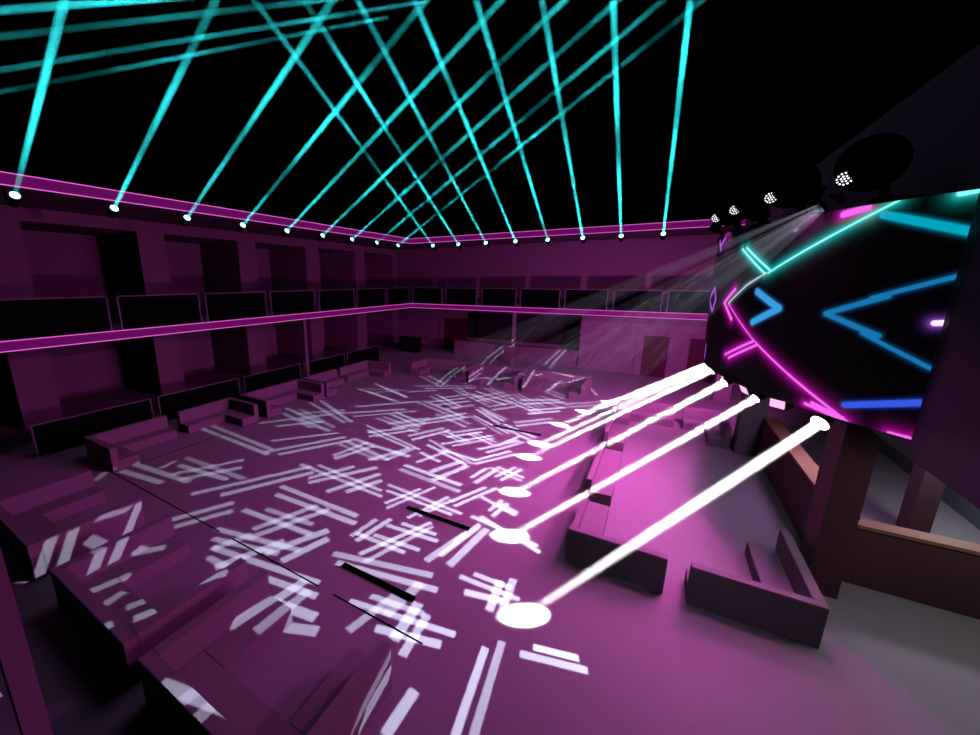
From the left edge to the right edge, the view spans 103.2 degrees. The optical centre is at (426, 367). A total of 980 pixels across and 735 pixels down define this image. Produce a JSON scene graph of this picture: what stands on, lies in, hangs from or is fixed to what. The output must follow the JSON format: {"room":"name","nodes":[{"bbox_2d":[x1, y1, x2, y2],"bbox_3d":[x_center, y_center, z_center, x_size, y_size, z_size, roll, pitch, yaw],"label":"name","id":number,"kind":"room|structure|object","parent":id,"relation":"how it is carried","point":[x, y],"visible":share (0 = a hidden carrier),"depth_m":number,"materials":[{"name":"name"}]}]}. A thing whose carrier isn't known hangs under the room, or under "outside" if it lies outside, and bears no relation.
{"room":"entertainment venue","nodes":[
{"label":"entertainment venue","id":0,"kind":"room"},
{"bbox_2d":[0,0,362,230],"bbox_3d":[-12.646,-13.420,19.358,0.300,12.220,28.600,8,15,30],"label":"wall","id":1,"kind":"structure","parent":0,"point":[205,102],"depth_m":19.32,"materials":[{"name":"black paint"}]},
{"bbox_2d":[0,205,397,429],"bbox_3d":[-11.164,-3.337,20.747,3.650,7.500,28.600,8,15,30],"label":"wall","id":2,"kind":"structure","parent":0,"point":[44,253],"depth_m":17.68,"materials":[{"name":"paint"}]},
{"bbox_2d":[3,300,701,340],"bbox_3d":[0.700,-1.383,13.762,30.850,0.270,28.300,8,15,30],"label":"floor","id":3,"kind":"structure","parent":0,"point":[115,321],"depth_m":18.48,"materials":[{"name":"paint"}]},
{"bbox_2d":[0,296,112,340],"bbox_3d":[-10.575,-1.432,10.924,0.060,1.084,2.580,8,15,30],"label":"balustrade panel","id":4,"kind":"object","parent":3,"relation":"on","point":[23,318],"visible":1,"depth_m":10.87,"materials":[{"name":"black glass"}]},
{"bbox_2d":[116,293,201,329],"bbox_3d":[-9.132,-1.969,13.286,0.060,1.084,2.560,8,15,30],"label":"balustrade panel","id":5,"kind":"object","parent":3,"relation":"on","point":[135,311],"visible":1,"depth_m":13.14,"materials":[{"name":"black glass"}]},
{"bbox_2d":[0,303,410,352],"bbox_3d":[-7.345,-1.942,16.218,0.050,0.288,24.390,8,15,30],"label":"fascia","id":6,"kind":"object","parent":3,"relation":"attached to","point":[45,342],"visible":1,"depth_m":13.25,"materials":[{"name":"purple"}]},
{"bbox_2d":[204,292,267,321],"bbox_3d":[-7.688,-2.507,15.649,0.060,1.084,2.640,8,15,30],"label":"balustrade panel","id":7,"kind":"object","parent":3,"relation":"on","point":[232,305],"visible":1,"depth_m":15.51,"materials":[{"name":"black glass"}]},
{"bbox_2d":[269,290,314,315],"bbox_3d":[-6.242,-3.045,18.015,0.060,1.084,2.550,8,15,30],"label":"balustrade panel","id":8,"kind":"object","parent":3,"relation":"on","point":[301,301],"visible":1,"depth_m":17.90,"materials":[{"name":"black glass"}]},
{"bbox_2d":[318,289,354,311],"bbox_3d":[-4.765,-3.595,20.431,0.060,1.084,2.620,8,15,30],"label":"balustrade panel","id":9,"kind":"object","parent":3,"relation":"on","point":[336,299],"visible":1,"depth_m":20.33,"materials":[{"name":"black glass"}]},
{"bbox_2d":[356,288,385,307],"bbox_3d":[-3.294,-4.143,22.840,0.060,1.084,2.630,8,15,30],"label":"balustrade panel","id":10,"kind":"object","parent":3,"relation":"on","point":[371,297],"visible":1,"depth_m":22.74,"materials":[{"name":"black"}]},
{"bbox_2d":[387,287,408,304],"bbox_3d":[-1.865,-4.675,25.177,0.060,1.084,2.450,8,15,30],"label":"balustrade panel","id":11,"kind":"object","parent":3,"relation":"on","point":[394,295],"visible":1,"depth_m":25.09,"materials":[{"name":"black"}]},
{"bbox_2d":[413,287,441,303],"bbox_3d":[0.017,-4.799,25.723,2.260,1.084,0.060,8,15,30],"label":"balustrade panel","id":12,"kind":"object","parent":3,"relation":"on","point":[424,295],"visible":1,"depth_m":25.70,"materials":[{"name":"black"}]},
{"bbox_2d":[446,288,476,305],"bbox_3d":[2.169,-4.515,24.473,2.170,1.084,0.060,8,15,30],"label":"balustrade panel","id":13,"kind":"object","parent":3,"relation":"on","point":[454,296],"visible":1,"depth_m":24.44,"materials":[{"name":"black"}]},
{"bbox_2d":[481,288,516,306],"bbox_3d":[4.321,-4.230,23.223,2.180,1.084,0.060,8,15,30],"label":"balustrade panel","id":14,"kind":"object","parent":3,"relation":"on","point":[506,297],"visible":1,"depth_m":23.18,"materials":[{"name":"black"}]},
{"bbox_2d":[520,289,560,308],"bbox_3d":[6.447,-3.949,21.987,2.230,1.084,0.060,8,15,30],"label":"balustrade panel","id":15,"kind":"object","parent":3,"relation":"on","point":[536,298],"visible":1,"depth_m":21.95,"materials":[{"name":"black"}]},
{"bbox_2d":[411,303,707,319],"bbox_3d":[8.629,-2.981,20.784,22.600,0.288,0.050,8,15,30],"label":"fascia","id":16,"kind":"object","parent":3,"relation":"attached to","point":[691,316],"visible":0.64,"depth_m":21.12,"materials":[{"name":"purple"}]},
{"bbox_2d":[564,289,608,309],"bbox_3d":[8.564,-3.669,20.757,2.160,1.084,0.060,8,15,30],"label":"balustrade panel","id":17,"kind":"object","parent":3,"relation":"on","point":[592,299],"visible":1,"depth_m":20.71,"materials":[{"name":"black glass"}]},
{"bbox_2d":[612,290,662,311],"bbox_3d":[10.673,-3.390,19.531,2.170,1.084,0.060,8,15,30],"label":"balustrade panel","id":18,"kind":"object","parent":3,"relation":"on","point":[624,300],"visible":1,"depth_m":19.49,"materials":[{"name":"black"}]},
{"bbox_2d":[666,290,710,313],"bbox_3d":[12.769,-3.113,18.314,2.250,1.084,0.060,8,15,30],"label":"balustrade panel","id":19,"kind":"object","parent":3,"relation":"on","point":[679,301],"visible":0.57,"depth_m":18.43,"materials":[{"name":"black glass"}]},
{"bbox_2d":[0,185,744,249],"bbox_3d":[0.669,-5.541,13.014,31.100,0.310,28.600,8,15,30],"label":"light strip","id":20,"kind":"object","parent":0,"point":[31,198],"depth_m":17.07,"materials":[{"name":"paint"}]},
{"bbox_2d":[2,186,21,207],"bbox_3d":[-10.776,-4.440,10.016,0.428,0.497,0.312,8,15,30],"label":"light","id":21,"kind":"object","parent":20,"relation":"hanging from","point":[14,198],"visible":1,"depth_m":9.96,"materials":[{"name":"black metal"}]},
{"bbox_2d":[104,200,118,218],"bbox_3d":[-9.675,-4.849,11.817,0.428,0.497,0.312,8,15,30],"label":"light","id":22,"kind":"object","parent":20,"relation":"hanging from","point":[113,210],"visible":1,"depth_m":11.75,"materials":[{"name":"black metal"}]},
{"bbox_2d":[179,211,190,226],"bbox_3d":[-8.575,-5.259,13.618,0.428,0.497,0.312,8,15,30],"label":"light","id":23,"kind":"object","parent":20,"relation":"hanging from","point":[184,221],"visible":1,"depth_m":13.54,"materials":[{"name":"black"}]},
{"bbox_2d":[0,171,410,243],"bbox_3d":[-7.345,-6.052,15.283,0.050,0.318,24.390,8,15,30],"label":"fascia","id":24,"kind":"object","parent":20,"relation":"attached to","point":[6,178],"visible":1,"depth_m":12.81,"materials":[{"name":"purple"}]},
{"bbox_2d":[235,219,245,232],"bbox_3d":[-7.474,-5.669,15.419,0.428,0.497,0.312,8,15,30],"label":"light","id":25,"kind":"object","parent":20,"relation":"hanging from","point":[241,226],"visible":1,"depth_m":15.34,"materials":[{"name":"black"}]},
{"bbox_2d":[280,226,288,237],"bbox_3d":[-6.373,-6.079,17.220,0.428,0.497,0.312,8,15,30],"label":"light","id":26,"kind":"object","parent":20,"relation":"hanging from","point":[285,232],"visible":1,"depth_m":17.15,"materials":[{"name":"black"}]},
{"bbox_2d":[316,231,323,241],"bbox_3d":[-5.273,-6.489,19.020,0.428,0.497,0.312,8,15,30],"label":"light","id":27,"kind":"object","parent":20,"relation":"hanging from","point":[320,237],"visible":1,"depth_m":18.94,"materials":[{"name":"black"}]},
{"bbox_2d":[346,235,353,244],"bbox_3d":[-4.172,-6.899,20.821,0.428,0.497,0.312,8,15,30],"label":"light","id":28,"kind":"object","parent":20,"relation":"hanging from","point":[350,240],"visible":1,"depth_m":20.74,"materials":[{"name":"black"}]},
{"bbox_2d":[371,239,377,247],"bbox_3d":[-3.072,-7.308,22.622,0.428,0.497,0.312,8,15,30],"label":"light","id":29,"kind":"object","parent":20,"relation":"hanging from","point":[375,243],"visible":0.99,"depth_m":22.54,"materials":[{"name":"black"}]},
{"bbox_2d":[431,242,436,249],"bbox_3d":[0.462,-7.827,24.858,0.312,0.477,0.428,8,15,30],"label":"light","id":30,"kind":"object","parent":20,"relation":"hanging from","point":[433,246],"visible":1,"depth_m":24.78,"materials":[{"name":"black"}]},
{"bbox_2d":[457,241,461,248],"bbox_3d":[2.021,-7.621,23.952,0.312,0.477,0.428,8,15,30],"label":"light","id":31,"kind":"object","parent":20,"relation":"hanging from","point":[459,245],"visible":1,"depth_m":23.88,"materials":[{"name":"black"}]},
{"bbox_2d":[484,239,489,247],"bbox_3d":[3.580,-7.415,23.046,0.312,0.477,0.428,8,15,30],"label":"light","id":32,"kind":"object","parent":20,"relation":"hanging from","point":[486,244],"visible":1,"depth_m":22.96,"materials":[{"name":"black"}]},
{"bbox_2d":[514,238,518,246],"bbox_3d":[5.139,-7.209,22.140,0.312,0.477,0.428,8,15,30],"label":"light","id":33,"kind":"object","parent":20,"relation":"hanging from","point":[516,242],"visible":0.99,"depth_m":22.06,"materials":[{"name":"black"}]},
{"bbox_2d":[546,236,551,244],"bbox_3d":[6.698,-7.003,21.234,0.312,0.477,0.428,8,15,30],"label":"light","id":34,"kind":"object","parent":20,"relation":"hanging from","point":[548,242],"visible":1,"depth_m":21.15,"materials":[{"name":"black"}]},
{"bbox_2d":[411,219,745,243],"bbox_3d":[8.629,-7.091,19.849,22.600,0.318,0.050,8,15,30],"label":"fascia","id":35,"kind":"object","parent":20,"relation":"attached to","point":[695,223],"visible":0.64,"depth_m":20.27,"materials":[{"name":"purple"}]},
{"bbox_2d":[580,234,586,243],"bbox_3d":[8.258,-6.797,20.328,0.312,0.477,0.428,8,15,30],"label":"light","id":36,"kind":"object","parent":20,"relation":"hanging from","point":[582,239],"visible":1,"depth_m":20.27,"materials":[{"name":"black"}]},
{"bbox_2d":[618,232,624,241],"bbox_3d":[9.817,-6.590,19.423,0.312,0.477,0.428,8,15,30],"label":"light","id":37,"kind":"object","parent":20,"relation":"hanging from","point":[621,237],"visible":1,"depth_m":19.36,"materials":[{"name":"black"}]},
{"bbox_2d":[659,230,666,239],"bbox_3d":[11.376,-6.384,18.517,0.312,0.477,0.428,8,15,30],"label":"light","id":38,"kind":"object","parent":20,"relation":"hanging from","point":[663,235],"visible":1,"depth_m":18.46,"materials":[{"name":"black"}]},
{"bbox_2d":[233,0,600,81],"bbox_3d":[0.627,-17.720,10.269,31.200,0.200,28.600,8,15,30],"label":"ceiling","id":39,"kind":"structure","parent":0,"point":[363,39],"depth_m":22.99,"materials":[{"name":"black"}]},
{"bbox_2d":[0,340,979,734],"bbox_3d":[0.627,1.976,14.751,31.200,0.200,28.600,8,15,30],"label":"floor","id":40,"kind":"structure","parent":0,"point":[517,637],"depth_m":6.88,"materials":[{"name":"grey concrete"}]},
{"bbox_2d":[0,547,52,734],"bbox_3d":[-3.929,2.269,3.550,0.180,4.200,0.180,8,15,30],"label":"pillar","id":41,"kind":"structure","parent":40,"relation":"on","point":[17,668],"depth_m":3.63,"materials":[{"name":"paint"}]},
{"bbox_2d":[0,469,144,580],"bbox_3d":[-7.461,3.070,7.962,2.570,0.680,1.710,8,15,30],"label":"sofa","id":42,"kind":"object","parent":40,"relation":"on","point":[28,531],"visible":0.97,"depth_m":7.63,"materials":[{"name":"fabric"}]},
{"bbox_2d":[30,398,153,457],"bbox_3d":[-10.640,1.874,12.486,0.060,1.004,3.110,8,15,30],"label":"balustrade panel","id":43,"kind":"object","parent":40,"relation":"on","point":[57,435],"visible":0.86,"depth_m":12.10,"materials":[{"name":"black glass"}]},
{"bbox_2d":[84,415,176,471],"bbox_3d":[-8.668,2.223,11.683,1.650,0.680,2.150,8,15,30],"label":"sofa","id":44,"kind":"object","parent":40,"relation":"on","point":[114,449],"visible":1,"depth_m":11.61,"materials":[{"name":"fabric"}]},
{"bbox_2d":[50,515,248,686],"bbox_3d":[-4.412,3.473,6.190,2.470,0.680,1.710,8,15,30],"label":"sofa","id":45,"kind":"object","parent":40,"relation":"on","point":[94,588],"visible":0.81,"depth_m":5.87,"materials":[{"name":"fabric"}]},
{"bbox_2d":[113,472,219,531],"bbox_3d":[-6.411,3.131,9.212,4.900,0.006,0.025,8,15,30],"label":"trim","id":46,"kind":"structure","parent":40,"relation":"on","point":[113,472],"depth_m":8.95,"materials":[{"name":"black"}]},
{"bbox_2d":[157,378,239,420],"bbox_3d":[-8.920,1.234,15.301,0.060,1.004,3.170,8,15,30],"label":"balustrade panel","id":47,"kind":"object","parent":40,"relation":"on","point":[169,404],"visible":0.75,"depth_m":15.04,"materials":[{"name":"black glass"}]},
{"bbox_2d":[116,412,284,471],"bbox_3d":[-7.066,2.313,12.807,0.020,0.006,5.660,8,15,30],"label":"trim","id":48,"kind":"structure","parent":40,"relation":"on","point":[284,412],"depth_m":12.18,"materials":[{"name":"black metal"}]},
{"bbox_2d":[177,397,258,433],"bbox_3d":[-7.419,1.758,13.727,1.650,0.680,1.970,8,15,30],"label":"sofa","id":49,"kind":"object","parent":40,"relation":"on","point":[242,413],"visible":1,"depth_m":13.93,"materials":[{"name":"fabric"}]},
{"bbox_2d":[137,570,391,734],"bbox_3d":[-1.959,3.797,4.765,2.500,0.680,1.710,8,15,30],"label":"sofa","id":50,"kind":"object","parent":40,"relation":"on","point":[189,682],"visible":1,"depth_m":4.63,"materials":[{"name":"fabric"}]},
{"bbox_2d":[243,364,300,392],"bbox_3d":[-7.198,0.592,18.119,0.060,1.004,3.120,8,15,30],"label":"balustrade panel","id":51,"kind":"object","parent":40,"relation":"on","point":[253,382],"visible":0.73,"depth_m":17.93,"materials":[{"name":"black glass"}]},
{"bbox_2d":[233,538,318,586],"bbox_3d":[-2.885,3.597,7.163,2.410,0.006,0.025,8,15,30],"label":"trim","id":52,"kind":"structure","parent":40,"relation":"on","point":[233,538],"depth_m":7.08,"materials":[{"name":"black metal"}]},
{"bbox_2d":[239,379,324,417],"bbox_3d":[-5.976,1.220,16.089,1.650,0.680,2.930,8,15,30],"label":"sofa","id":53,"kind":"object","parent":40,"relation":"on","point":[266,399],"visible":0.8,"depth_m":16.46,"materials":[{"name":"fabric"}]},
{"bbox_2d":[301,319,309,375],"bbox_3d":[-6.176,-0.890,19.551,0.170,3.260,0.170,8,15,30],"label":"pillar","id":54,"kind":"structure","parent":40,"relation":"on","point":[303,322],"depth_m":19.43,"materials":[{"name":"paint"}]},
{"bbox_2d":[300,369,343,396],"bbox_3d":[-4.586,0.703,18.363,1.650,0.680,2.200,8,15,30],"label":"sofa","id":55,"kind":"object","parent":40,"relation":"on","point":[329,378],"visible":0.62,"depth_m":18.63,"materials":[{"name":"fabric"}]},
{"bbox_2d":[303,353,344,376],"bbox_3d":[-5.511,-0.036,20.879,0.060,1.004,2.950,8,15,30],"label":"balustrade panel","id":56,"kind":"object","parent":40,"relation":"on","point":[336,361],"visible":0.73,"depth_m":20.84,"materials":[{"name":"black glass"}]},
{"bbox_2d":[347,345,379,364],"bbox_3d":[-3.860,-0.650,23.581,0.060,1.004,3.000,8,15,30],"label":"balustrade panel","id":57,"kind":"object","parent":40,"relation":"on","point":[371,353],"visible":0.86,"depth_m":23.53,"materials":[{"name":"black glass"}]},
{"bbox_2d":[338,360,390,381],"bbox_3d":[-3.293,0.222,20.478,1.650,0.680,2.350,8,15,30],"label":"sofa","id":58,"kind":"object","parent":40,"relation":"on","point":[351,372],"visible":0.93,"depth_m":20.82,"materials":[{"name":"fabric"}]},
{"bbox_2d":[333,594,422,643],"bbox_3d":[-0.810,3.872,5.958,1.740,0.006,0.025,8,15,30],"label":"trim","id":59,"kind":"structure","parent":40,"relation":"on","point":[369,614],"depth_m":5.91,"materials":[{"name":"black"}]},
{"bbox_2d":[341,562,415,601],"bbox_3d":[-0.872,3.696,6.663,1.550,0.035,0.100,8,15,30],"label":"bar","id":60,"kind":"object","parent":40,"relation":"on","point":[408,596],"visible":1,"depth_m":6.61,"materials":[{"name":"black metal"}]},
{"bbox_2d":[399,336,421,352],"bbox_3d":[-1.225,-1.693,28.060,1.580,1.050,0.680,8,15,30],"label":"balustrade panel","id":61,"kind":"object","parent":40,"relation":"on","point":[406,343],"visible":1,"depth_m":27.78,"materials":[{"name":"black glass"}]},
{"bbox_2d":[406,506,469,530],"bbox_3d":[0.217,3.293,8.436,1.560,0.035,0.100,8,15,30],"label":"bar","id":62,"kind":"object","parent":40,"relation":"on","point":[422,512],"visible":1,"depth_m":8.39,"materials":[{"name":"black metal"}]},
{"bbox_2d":[410,357,479,382],"bbox_3d":[0.963,0.093,21.041,3.370,0.680,1.800,8,15,30],"label":"sofa","id":63,"kind":"object","parent":40,"relation":"on","point":[423,366],"visible":0.8,"depth_m":21.36,"materials":[{"name":"fabric"}]},
{"bbox_2d":[468,364,528,390],"bbox_3d":[3.622,0.458,19.440,2.480,0.680,1.900,8,15,30],"label":"sofa","id":64,"kind":"object","parent":40,"relation":"on","point":[512,377],"visible":0.82,"depth_m":19.70,"materials":[{"name":"fabric"}]},
{"bbox_2d":[510,312,516,364],"bbox_3d":[5.238,-1.736,23.265,0.180,3.260,0.160,8,15,30],"label":"pillar","id":65,"kind":"structure","parent":40,"relation":"on","point":[514,313],"depth_m":23.19,"materials":[{"name":"paint"}]},
{"bbox_2d":[454,339,578,366],"bbox_3d":[5.588,-1.010,25.216,8.300,0.980,0.650,8,15,30],"label":"bar counter","id":66,"kind":"object","parent":40,"relation":"on","point":[525,353],"depth_m":24.69,"materials":[{"name":"paint"}]},
{"bbox_2d":[454,339,578,351],"bbox_3d":[5.588,-1.464,25.113,8.300,0.050,0.650,8,15,30],"label":"countertop","id":67,"kind":"structure","parent":66,"relation":"on","point":[459,340],"depth_m":24.81,"materials":[{"name":"paint"}]},
{"bbox_2d":[493,425,540,435],"bbox_3d":[3.100,2.176,13.344,1.700,0.035,0.100,8,15,30],"label":"bar","id":68,"kind":"object","parent":40,"relation":"on","point":[493,425],"visible":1,"depth_m":13.30,"materials":[{"name":"black metal"}]},
{"bbox_2d":[522,370,591,400],"bbox_3d":[6.083,0.783,18.010,2.750,0.680,1.900,8,15,30],"label":"sofa","id":69,"kind":"object","parent":40,"relation":"on","point":[579,386],"visible":1,"depth_m":18.25,"materials":[{"name":"fabric"}]},
{"bbox_2d":[585,441,621,506],"bbox_3d":[4.646,2.680,10.037,0.570,0.520,2.650,8,15,30],"label":"sofa","id":70,"kind":"object","parent":40,"relation":"on","point":[602,476],"visible":0.9,"depth_m":9.58,"materials":[{"name":"fabric"}]},
{"bbox_2d":[564,492,667,593],"bbox_3d":[3.713,3.178,7.485,1.570,0.680,1.870,8,15,30],"label":"sofa","id":71,"kind":"object","parent":40,"relation":"on","point":[587,546],"visible":1,"depth_m":6.76,"materials":[{"name":"fabric"}]},
{"bbox_2d":[604,416,627,451],"bbox_3d":[6.156,2.117,12.508,0.570,0.520,1.750,8,15,30],"label":"sofa","id":72,"kind":"object","parent":40,"relation":"on","point":[615,434],"visible":0.95,"depth_m":12.10,"materials":[{"name":"fabric"}]},
{"bbox_2d":[612,397,675,427],"bbox_3d":[7.862,1.703,13.968,1.950,0.680,1.300,8,15,30],"label":"sofa","id":73,"kind":"object","parent":40,"relation":"on","point":[625,410],"visible":0.93,"depth_m":14.11,"materials":[{"name":"fabric"}]},
{"bbox_2d":[681,406,731,448],"bbox_3d":[9.267,1.960,12.839,1.150,0.680,1.850,8,15,30],"label":"sofa","id":74,"kind":"object","parent":40,"relation":"on","point":[716,428],"visible":1,"depth_m":13.17,"materials":[{"name":"fabric"}]},
{"bbox_2d":[711,373,732,402],"bbox_3d":[12.760,-0.030,16.424,0.580,2.970,0.590,8,15,30],"label":"pillar","id":75,"kind":"structure","parent":40,"relation":"on","point":[720,392],"depth_m":16.43,"materials":[{"name":"paint"}]},
{"bbox_2d":[731,392,768,456],"bbox_3d":[9.688,1.113,11.399,0.580,2.970,0.590,8,15,30],"label":"pillar","id":76,"kind":"structure","parent":40,"relation":"on","point":[749,423],"depth_m":11.32,"materials":[{"name":"paint"}]},
{"bbox_2d":[684,529,829,648],"bbox_3d":[5.367,3.384,6.581,1.580,0.680,1.970,8,15,30],"label":"sofa","id":77,"kind":"object","parent":40,"relation":"on","point":[783,598],"visible":1,"depth_m":5.87,"materials":[{"name":"fabric"}]},
{"bbox_2d":[799,419,881,599],"bbox_3d":[6.689,2.272,6.309,0.390,2.970,0.590,8,15,30],"label":"pillar","id":78,"kind":"structure","parent":40,"relation":"on","point":[850,451],"depth_m":6.11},
{"bbox_2d":[757,417,979,619],"bbox_3d":[10.316,2.820,7.798,4.620,1.240,5.450,8,15,30],"label":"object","id":79,"kind":"object","parent":40,"relation":"on","point":[937,571],"depth_m":6.32,"materials":[{"name":"brown"}]},
{"bbox_2d":[764,417,860,519],"bbox_3d":[8.482,1.996,8.761,0.320,0.060,5.400,8,15,30],"label":"countertop","id":80,"kind":"structure","parent":79,"relation":"on","point":[809,468],"depth_m":8.93,"materials":[{"name":"brown"}]},
{"bbox_2d":[857,518,979,555],"bbox_3d":[9.027,2.859,5.508,4.540,0.060,0.280,8,15,30],"label":"countertop","id":81,"kind":"structure","parent":79,"relation":"on","point":[910,534],"depth_m":6.12,"materials":[{"name":"brown wood"}]},
{"bbox_2d":[895,462,945,532],"bbox_3d":[9.977,1.977,7.604,0.300,2.970,0.400,8,15,30],"label":"pillar","id":82,"kind":"structure","parent":40,"relation":"on","point":[924,491],"depth_m":7.66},
{"bbox_2d":[879,439,979,529],"bbox_3d":[13.068,2.594,9.557,0.980,0.900,9.680,8,15,30],"label":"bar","id":83,"kind":"object","parent":40,"relation":"on","point":[970,512],"visible":0.06,"depth_m":8.92,"materials":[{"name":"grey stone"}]},
{"bbox_2d":[577,315,738,385],"bbox_3d":[15.061,-1.083,20.396,12.730,3.260,2.600,8,15,30],"label":"wall","id":84,"kind":"structure","parent":0,"point":[607,343],"depth_m":21.44,"materials":[{"name":"paint"}]},
{"bbox_2d":[633,333,677,378],"bbox_3d":[12.208,-0.652,20.622,1.860,2.320,0.095,8,15,30],"label":"door","id":85,"kind":"structure","parent":84,"relation":"in","point":[655,354],"depth_m":20.61,"materials":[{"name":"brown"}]},
{"bbox_2d":[676,335,714,382],"bbox_3d":[14.038,-0.410,19.559,2.000,2.320,0.095,8,15,30],"label":"door","id":86,"kind":"structure","parent":84,"relation":"in","point":[691,366],"depth_m":19.75,"materials":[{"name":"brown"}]},
{"bbox_2d":[358,0,964,349],"bbox_3d":[7.999,-10.552,24.287,30.900,20.000,0.300,8,15,30],"label":"wall","id":87,"kind":"structure","parent":0,"point":[603,112],"depth_m":21.93,"materials":[{"name":"black paint"}]},
{"bbox_2d":[440,315,472,347],"bbox_3d":[2.212,-2.694,29.370,2.770,2.420,0.095,8,15,30],"label":"door","id":88,"kind":"structure","parent":87,"relation":"in","point":[452,328],"depth_m":29.48,"materials":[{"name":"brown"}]},
{"bbox_2d":[467,310,581,347],"bbox_3d":[6.555,-2.749,26.683,8.160,2.080,0.120,8,15,30],"label":"wall screen","id":89,"kind":"object","parent":87,"relation":"attached to","point":[531,328],"visible":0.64,"depth_m":26.39,"materials":[{"name":"grey"}]},
{"bbox_2d":[745,44,979,508],"bbox_3d":[10.956,-1.861,6.963,5.750,4.800,21.190,8,15,30],"label":"wall","id":90,"kind":"structure","parent":0,"point":[940,120],"depth_m":4.45,"materials":[{"name":"grey"}]},
{"bbox_2d":[703,189,979,439],"bbox_3d":[7.332,-1.425,8.447,1.887,2.850,8.701,8,15,30],"label":"screen","id":91,"kind":"object","parent":90,"relation":"attached to","point":[839,314],"visible":1,"depth_m":5.29,"materials":[{"name":"black glass"}]},
{"bbox_2d":[708,223,723,234],"bbox_3d":[6.833,-3.244,9.054,0.378,0.415,0.239,8,15,30],"label":"light","id":92,"kind":"object","parent":91,"relation":"on","point":[718,227],"visible":0.68,"depth_m":9.00,"materials":[{"name":"black metal"}]},
{"bbox_2d":[708,192,743,232],"bbox_3d":[6.494,-3.266,8.149,0.826,0.863,0.680,8,15,30],"label":"projector","id":93,"kind":"object","parent":91,"relation":"on","point":[720,207],"visible":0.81,"depth_m":8.09,"materials":[{"name":"black metal"}]},
{"bbox_2d":[721,378,733,385],"bbox_3d":[6.390,0.248,8.091,0.331,0.308,0.254,8,15,30],"label":"light","id":94,"kind":"object","parent":91,"relation":"hanging from","point":[726,382],"visible":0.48,"depth_m":8.05,"materials":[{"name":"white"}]},
{"bbox_2d":[719,211,739,229],"bbox_3d":[6.125,-2.950,7.763,0.379,0.415,0.240,8,15,30],"label":"light","id":95,"kind":"object","parent":91,"relation":"on","point":[726,216],"visible":0.75,"depth_m":7.71,"materials":[{"name":"black metal"}]},
{"bbox_2d":[739,385,755,395],"bbox_3d":[6.309,0.399,7.511,0.261,0.250,0.260,3,13,13],"label":"light","id":96,"kind":"object","parent":91,"relation":"hanging from","point":[745,390],"visible":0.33,"depth_m":7.43,"materials":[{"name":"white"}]},
{"bbox_2d":[726,180,770,226],"bbox_3d":[6.140,-3.052,7.208,0.826,0.863,0.680,8,15,30],"label":"projector","id":97,"kind":"object","parent":91,"relation":"on","point":[748,195],"visible":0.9,"depth_m":7.07,"materials":[{"name":"black metal"}]},
{"bbox_2d":[751,392,769,401],"bbox_3d":[6.120,0.490,7.019,0.328,0.298,0.234,4,13,17],"label":"light","id":98,"kind":"object","parent":91,"relation":"hanging from","point":[757,397],"visible":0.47,"depth_m":6.96,"materials":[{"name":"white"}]},
{"bbox_2d":[769,397,793,410],"bbox_3d":[6.185,0.589,6.706,0.233,0.254,0.260,-4,13,-17],"label":"light","id":99,"kind":"object","parent":91,"relation":"hanging from","point":[775,403],"visible":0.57,"depth_m":6.65,"materials":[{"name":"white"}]},
{"bbox_2d":[760,162,824,217],"bbox_3d":[5.866,-2.807,6.130,0.826,0.863,0.680,8,15,30],"label":"projector","id":100,"kind":"object","parent":91,"relation":"on","point":[783,188],"visible":0.96,"depth_m":5.98,"materials":[{"name":"black metal"}]},
{"bbox_2d":[798,184,829,211],"bbox_3d":[5.652,-2.458,5.599,0.378,0.415,0.238,8,15,30],"label":"light","id":101,"kind":"object","parent":91,"relation":"on","point":[812,195],"visible":0.96,"depth_m":5.55,"materials":[{"name":"black metal"}]},
{"bbox_2d":[811,414,837,429],"bbox_3d":[6.059,0.782,5.821,0.352,0.330,0.257,-1,13,-3],"label":"light","id":102,"kind":"object","parent":91,"relation":"hanging from","point":[824,422],"visible":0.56,"depth_m":5.77,"materials":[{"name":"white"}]},
{"bbox_2d":[828,133,924,205],"bbox_3d":[5.789,-2.541,4.960,0.829,0.863,0.680,8,15,30],"label":"stage light","id":103,"kind":"object","parent":91,"relation":"on","point":[873,162],"visible":0.99,"depth_m":4.80,"materials":[{"name":"black metal"}]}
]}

